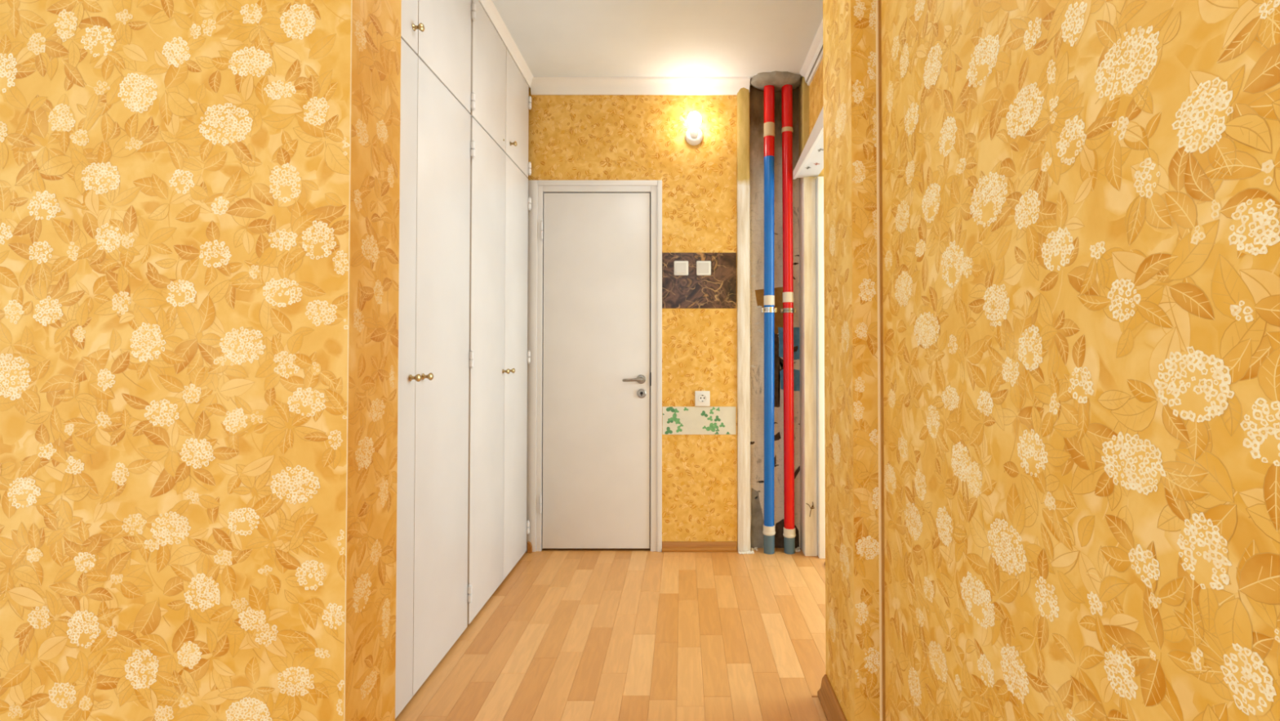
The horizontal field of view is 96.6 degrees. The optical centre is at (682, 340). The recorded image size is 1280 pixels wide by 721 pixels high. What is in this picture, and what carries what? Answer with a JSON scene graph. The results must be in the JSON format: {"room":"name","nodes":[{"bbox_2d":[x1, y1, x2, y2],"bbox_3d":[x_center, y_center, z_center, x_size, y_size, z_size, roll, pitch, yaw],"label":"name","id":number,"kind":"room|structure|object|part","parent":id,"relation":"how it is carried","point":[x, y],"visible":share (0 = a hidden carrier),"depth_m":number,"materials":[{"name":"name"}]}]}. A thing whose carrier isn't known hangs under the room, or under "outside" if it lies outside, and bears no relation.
{"room":"apartment hallway","nodes":[
{"label":"apartment hallway","id":0,"kind":"room"},
{"bbox_2d":[0,0,401,720],"bbox_3d":[-1.541,-0.179,1.269,1.718,2.655,0.202,0,-1,0],"label":"wall","id":1,"kind":"structure","parent":0,"point":[200,199],"depth_m":1.17,"materials":[{"name":"paper"}]},
{"bbox_2d":[395,543,826,720],"bbox_3d":[0.300,1.195,0.529,5.800,0.120,6.100,0,-1,0],"label":"floor","id":2,"kind":"structure","parent":0,"point":[567,634],"depth_m":2.19,"materials":[{"name":"laminate"}]},
{"bbox_2d":[395,38,475,718],"bbox_3d":[-1.136,0.110,1.842,0.608,2.072,0.951,0,-1,0],"label":"wardrobe","id":3,"kind":"object","parent":2,"relation":"on","point":[433,597],"visible":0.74,"depth_m":1.96,"materials":[{"name":"white paint"}]},
{"bbox_3d":[-0.876,0.104,1.609,0.022,2.068,0.465,0,-1,0],"label":"door","id":4,"kind":"part","parent":3,"relation":"part of","materials":[{"name":"white paint"}]},
{"bbox_3d":[-0.849,0.119,1.806,0.033,0.025,0.025,0,-1,0],"label":"knob","id":5,"kind":"part","parent":3,"relation":"part of","materials":[{"name":"gold metal"}]},
{"bbox_3d":[-0.849,0.121,1.894,0.033,0.025,0.025,0,-1,0],"label":"knob","id":6,"kind":"part","parent":3,"relation":"part of","materials":[{"name":"gold metal"}]},
{"bbox_2d":[400,0,475,113],"bbox_3d":[-1.136,-1.191,1.865,0.608,0.519,0.951,0,-1,0],"label":"upper cabinet","id":7,"kind":"object","parent":3,"relation":"on","point":[438,32],"visible":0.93,"depth_m":2.07,"materials":[{"name":"white paint"}]},
{"bbox_3d":[-0.876,-1.194,1.631,0.022,0.515,0.464,0,-1,0],"label":"door","id":8,"kind":"part","parent":7,"relation":"part of","materials":[{"name":"white paint"}]},
{"bbox_3d":[-0.849,-1.004,1.829,0.033,0.025,0.025,0,-1,0],"label":"knob","id":9,"kind":"part","parent":7,"relation":"part of","materials":[{"name":"gold metal"}]},
{"bbox_3d":[-0.876,0.112,2.073,0.022,2.068,0.460,0,-1,0],"label":"door","id":10,"kind":"part","parent":3,"relation":"part of","materials":[{"name":"white paint"}]},
{"bbox_2d":[466,116,531,624],"bbox_3d":[-1.136,0.126,2.746,0.608,2.072,0.865,0,-1,0],"label":"wardrobe","id":11,"kind":"object","parent":2,"relation":"on","point":[498,526],"visible":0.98,"depth_m":2.65,"materials":[{"name":"white paint"}]},
{"bbox_3d":[-0.876,0.120,2.541,0.022,2.068,0.440,0,-1,0],"label":"door","id":12,"kind":"part","parent":11,"relation":"part of","materials":[{"name":"white paint"}]},
{"bbox_2d":[469,0,531,177],"bbox_3d":[-1.136,-1.175,2.769,0.608,0.519,0.865,0,-1,0],"label":"upper cabinet","id":13,"kind":"object","parent":11,"relation":"on","point":[503,101],"visible":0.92,"depth_m":2.68,"materials":[{"name":"white paint"}]},
{"bbox_3d":[-0.876,-1.178,2.563,0.022,0.515,0.439,0,-1,0],"label":"door","id":14,"kind":"part","parent":13,"relation":"part of","materials":[{"name":"white paint"}]},
{"bbox_3d":[-0.849,-0.984,2.854,0.033,0.025,0.025,0,-1,0],"label":"knob","id":15,"kind":"part","parent":13,"relation":"part of","materials":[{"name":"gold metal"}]},
{"bbox_3d":[-0.876,-1.171,2.990,0.022,0.515,0.404,0,-1,0],"label":"door","id":16,"kind":"part","parent":13,"relation":"part of","materials":[{"name":"white paint"}]},
{"bbox_3d":[-0.849,0.150,2.736,0.033,0.025,0.025,0,-1,0],"label":"knob","id":17,"kind":"part","parent":11,"relation":"part of","materials":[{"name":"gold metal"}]},
{"bbox_3d":[-0.876,0.128,2.967,0.022,2.068,0.406,0,-1,0],"label":"door","id":18,"kind":"part","parent":11,"relation":"part of","materials":[{"name":"white paint"}]},
{"bbox_2d":[737,546,799,554],"bbox_3d":[0.484,1.178,3.201,0.357,0.016,0.120,0,-1,0],"label":"crumbs","id":19,"kind":"object","parent":2,"relation":"on","point":[797,548],"visible":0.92,"depth_m":3.17,"materials":[{"name":"white"}]},
{"bbox_2d":[526,87,737,550],"bbox_3d":[-0.596,-0.144,3.311,1.808,2.655,0.184,0,-1,0],"label":"wall","id":20,"kind":"structure","parent":0,"point":[571,137],"depth_m":3.23,"materials":[{"name":"yellow paper"}]},
{"bbox_2d":[478,0,533,88],"bbox_3d":[-0.852,-1.467,2.329,0.034,0.043,1.805,0,-1,0],"label":"trim","id":21,"kind":"structure","parent":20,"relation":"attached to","point":[488,6],"depth_m":2.75,"materials":[{"name":"white paint"}]},
{"bbox_2d":[527,541,532,552],"bbox_3d":[-0.852,1.151,3.169,0.023,0.059,0.021,0,-1,0],"label":"baseboard","id":22,"kind":"structure","parent":20,"relation":"attached to","point":[529,544],"depth_m":3.16,"materials":[{"name":"brown wood"}]},
{"bbox_2d":[526,180,662,551],"bbox_3d":[-0.495,0.140,3.241,0.756,2.086,0.088,0,-1,0],"label":"trim","id":23,"kind":"structure","parent":20,"relation":"attached to","point":[536,188],"depth_m":3.20,"materials":[{"name":"white paint"}]},
{"bbox_2d":[539,192,651,548],"bbox_3d":[-0.490,0.167,3.202,0.625,2.002,0.096,0,-1,0],"label":"door","id":24,"kind":"structure","parent":20,"relation":"in","point":[596,336],"depth_m":3.21,"materials":[{"name":"white paint"}]},
{"bbox_3d":[-0.273,0.220,3.182,0.126,0.051,0.056,0,-1,0],"label":"handle","id":25,"kind":"part","parent":24,"relation":"part of","materials":[{"name":"metal"}]},
{"bbox_2d":[530,76,750,95],"bbox_3d":[-0.242,-1.434,3.214,1.240,0.078,0.055,0,-1,0],"label":"trim","id":26,"kind":"structure","parent":20,"relation":"attached to","point":[540,86],"depth_m":3.22,"materials":[{"name":"white paint"}]},
{"bbox_2d":[684,111,702,145],"bbox_3d":[0.064,-1.183,3.172,0.100,0.153,0.128,0,-1,0],"label":"wall lamp","id":27,"kind":"object","parent":20,"relation":"attached to","point":[694,135],"visible":1,"depth_m":3.18,"materials":[{"name":"white glass"}]},
{"bbox_2d":[689,128,698,137],"bbox_3d":[0.064,-1.166,3.204,0.052,0.058,0.057,0,-1,0],"label":"socket","id":28,"kind":"object","parent":27,"relation":"attached to","point":[693,132],"depth_m":3.19,"materials":[{"name":"white ceramic"}]},
{"bbox_3d":[0.064,-1.214,3.156,0.078,0.092,0.094,0,-1,0],"label":"bulb","id":29,"kind":"part","parent":27,"relation":"part of","materials":[{"name":"white glass"}]},
{"bbox_2d":[662,253,736,308],"bbox_3d":[0.093,-0.337,3.220,0.420,0.315,0.003,0,-1,0],"label":"panel","id":30,"kind":"object","parent":20,"relation":"attached to","point":[717,290],"visible":1,"depth_m":3.22,"materials":[{"name":"brown stone"}]},
{"bbox_2d":[674,261,688,275],"bbox_3d":[-0.009,-0.406,3.211,0.082,0.082,0.018,0,-1,0],"label":"light switch","id":31,"kind":"object","parent":30,"relation":"attached to","point":[681,268],"visible":1,"depth_m":3.21,"materials":[{"name":"white plastic"}]},
{"bbox_2d":[696,261,711,275],"bbox_3d":[0.118,-0.406,3.211,0.082,0.082,0.018,0,-1,0],"label":"light switch","id":32,"kind":"object","parent":30,"relation":"attached to","point":[703,268],"visible":1,"depth_m":3.21,"materials":[{"name":"white plastic"}]},
{"bbox_2d":[662,406,736,434],"bbox_3d":[0.092,0.453,3.207,0.414,0.156,0.003,0,-1,0],"label":"clover border","id":33,"kind":"object","parent":20,"relation":"attached to","point":[675,420],"visible":1,"depth_m":3.21,"materials":[{"name":"beige paper"}]},
{"bbox_2d":[662,541,737,551],"bbox_3d":[0.093,1.155,3.184,0.418,0.051,0.023,0,-1,0],"label":"baseboard","id":34,"kind":"structure","parent":20,"relation":"attached to","point":[667,546],"depth_m":3.18,"materials":[{"name":"brown wood"}]},
{"bbox_2d":[694,391,710,405],"bbox_3d":[0.111,0.329,3.204,0.084,0.086,0.012,0,-1,0],"label":"wall socket","id":35,"kind":"object","parent":20,"relation":"attached to","point":[701,397],"visible":1,"depth_m":3.20,"materials":[{"name":"white plastic"}]},
{"bbox_2d":[492,0,822,85],"bbox_3d":[0.300,-1.579,0.578,5.800,0.120,6.100,0,-1,0],"label":"ceiling","id":36,"kind":"structure","parent":0,"point":[553,37],"depth_m":2.76,"materials":[{"name":"white paint"}]},
{"bbox_2d":[750,71,801,92],"bbox_3d":[0.527,-1.449,3.217,0.308,0.052,0.192,0,-1,0],"label":"concrete patch","id":37,"kind":"object","parent":36,"relation":"attached to","point":[777,79],"depth_m":3.16,"materials":[{"name":"concrete"}]},
{"bbox_2d":[737,87,751,551],"bbox_3d":[0.344,-0.135,3.249,0.074,2.635,0.101,0,-1,0],"label":"wall","id":38,"kind":"structure","parent":0,"point":[743,95],"depth_m":3.20,"materials":[{"name":"white paint"}]},
{"bbox_2d":[749,85,799,547],"bbox_3d":[0.625,-0.142,3.342,0.650,2.658,0.162,0,-1,0],"label":"wall niche","id":39,"kind":"object","parent":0,"point":[756,96],"visible":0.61,"depth_m":3.26,"materials":[{"name":"paint"}]},
{"bbox_2d":[761,84,777,554],"bbox_3d":[0.475,-0.145,3.207,0.083,2.654,0.101,0,-1,-26],"label":"pipe","id":40,"kind":"object","parent":39,"relation":"attached to","point":[769,309],"visible":0.98,"depth_m":3.17,"materials":[{"name":"blue plastic"}]},
{"bbox_2d":[780,84,795,554],"bbox_3d":[0.600,-0.145,3.207,0.083,2.654,0.100,0,-1,26],"label":"pipe","id":41,"kind":"object","parent":39,"relation":"attached to","point":[788,310],"visible":0.98,"depth_m":3.17,"materials":[{"name":"red plastic"}]},
{"bbox_2d":[808,58,823,175],"bbox_3d":[0.760,-1.206,2.614,0.120,0.555,1.414,0,-1,0],"label":"wall","id":42,"kind":"structure","parent":0,"point":[815,87],"depth_m":2.99,"materials":[{"name":"yellow paper"}]},
{"bbox_2d":[792,106,823,179],"bbox_3d":[0.677,-0.988,2.530,0.135,0.174,1.245,0,-1,0],"label":"trim","id":43,"kind":"structure","parent":42,"relation":"attached to","point":[810,163],"depth_m":2.84,"materials":[{"name":"white paint"}]},
{"bbox_2d":[806,502,814,516],"bbox_3d":[0.697,0.922,3.100,0.048,0.078,0.022,0,-1,-24],"label":"crack","id":44,"kind":"object","parent":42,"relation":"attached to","point":[812,506],"visible":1,"depth_m":3.10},
{"bbox_2d":[798,76,823,555],"bbox_3d":[0.744,-0.145,3.213,0.152,2.655,0.160,0,-1,0],"label":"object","id":45,"kind":"structure","parent":42,"relation":"attached to","point":[807,192],"depth_m":3.14,"materials":[{"name":"beige wood"}]},
{"bbox_2d":[800,18,822,85],"bbox_3d":[0.672,-1.450,2.531,0.055,0.070,1.229,0,-1,0],"label":"trim","id":46,"kind":"structure","parent":42,"relation":"attached to","point":[814,58],"depth_m":2.92,"materials":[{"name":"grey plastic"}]},
{"bbox_2d":[815,176,825,558],"bbox_3d":[0.769,0.075,2.547,0.062,2.190,1.195,0,-1,0],"label":"trim","id":47,"kind":"structure","parent":42,"relation":"attached to","point":[820,180],"depth_m":3.10,"materials":[{"name":"white wood"}]},
{"bbox_2d":[822,0,885,720],"bbox_3d":[1.734,-0.171,1.732,2.532,2.655,0.314,0,-1,0],"label":"wall pier","id":48,"kind":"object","parent":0,"point":[849,26],"visible":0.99,"depth_m":1.60,"materials":[{"name":"paper"}]},
{"bbox_2d":[817,674,847,720],"bbox_3d":[0.453,1.120,1.706,0.030,0.069,0.297,0,-1,0],"label":"baseboard","id":49,"kind":"object","parent":48,"relation":"attached to","point":[833,710],"visible":1,"depth_m":1.75,"materials":[{"name":"brown wood"}]},
{"bbox_2d":[880,0,1279,720],"bbox_3d":[0.613,-0.209,-0.421,0.135,2.655,3.951,0,-1,0],"label":"wall","id":50,"kind":"structure","parent":0,"point":[1081,198],"depth_m":0.78,"materials":[{"name":"paper"}]},
{"bbox_2d":[875,0,882,720],"bbox_3d":[0.541,-0.174,1.574,0.006,2.655,0.004,0,-1,0],"label":"trim","id":51,"kind":"structure","parent":50,"relation":"attached to","point":[876,1],"depth_m":1.57,"materials":[{"name":"wood"}]}
]}

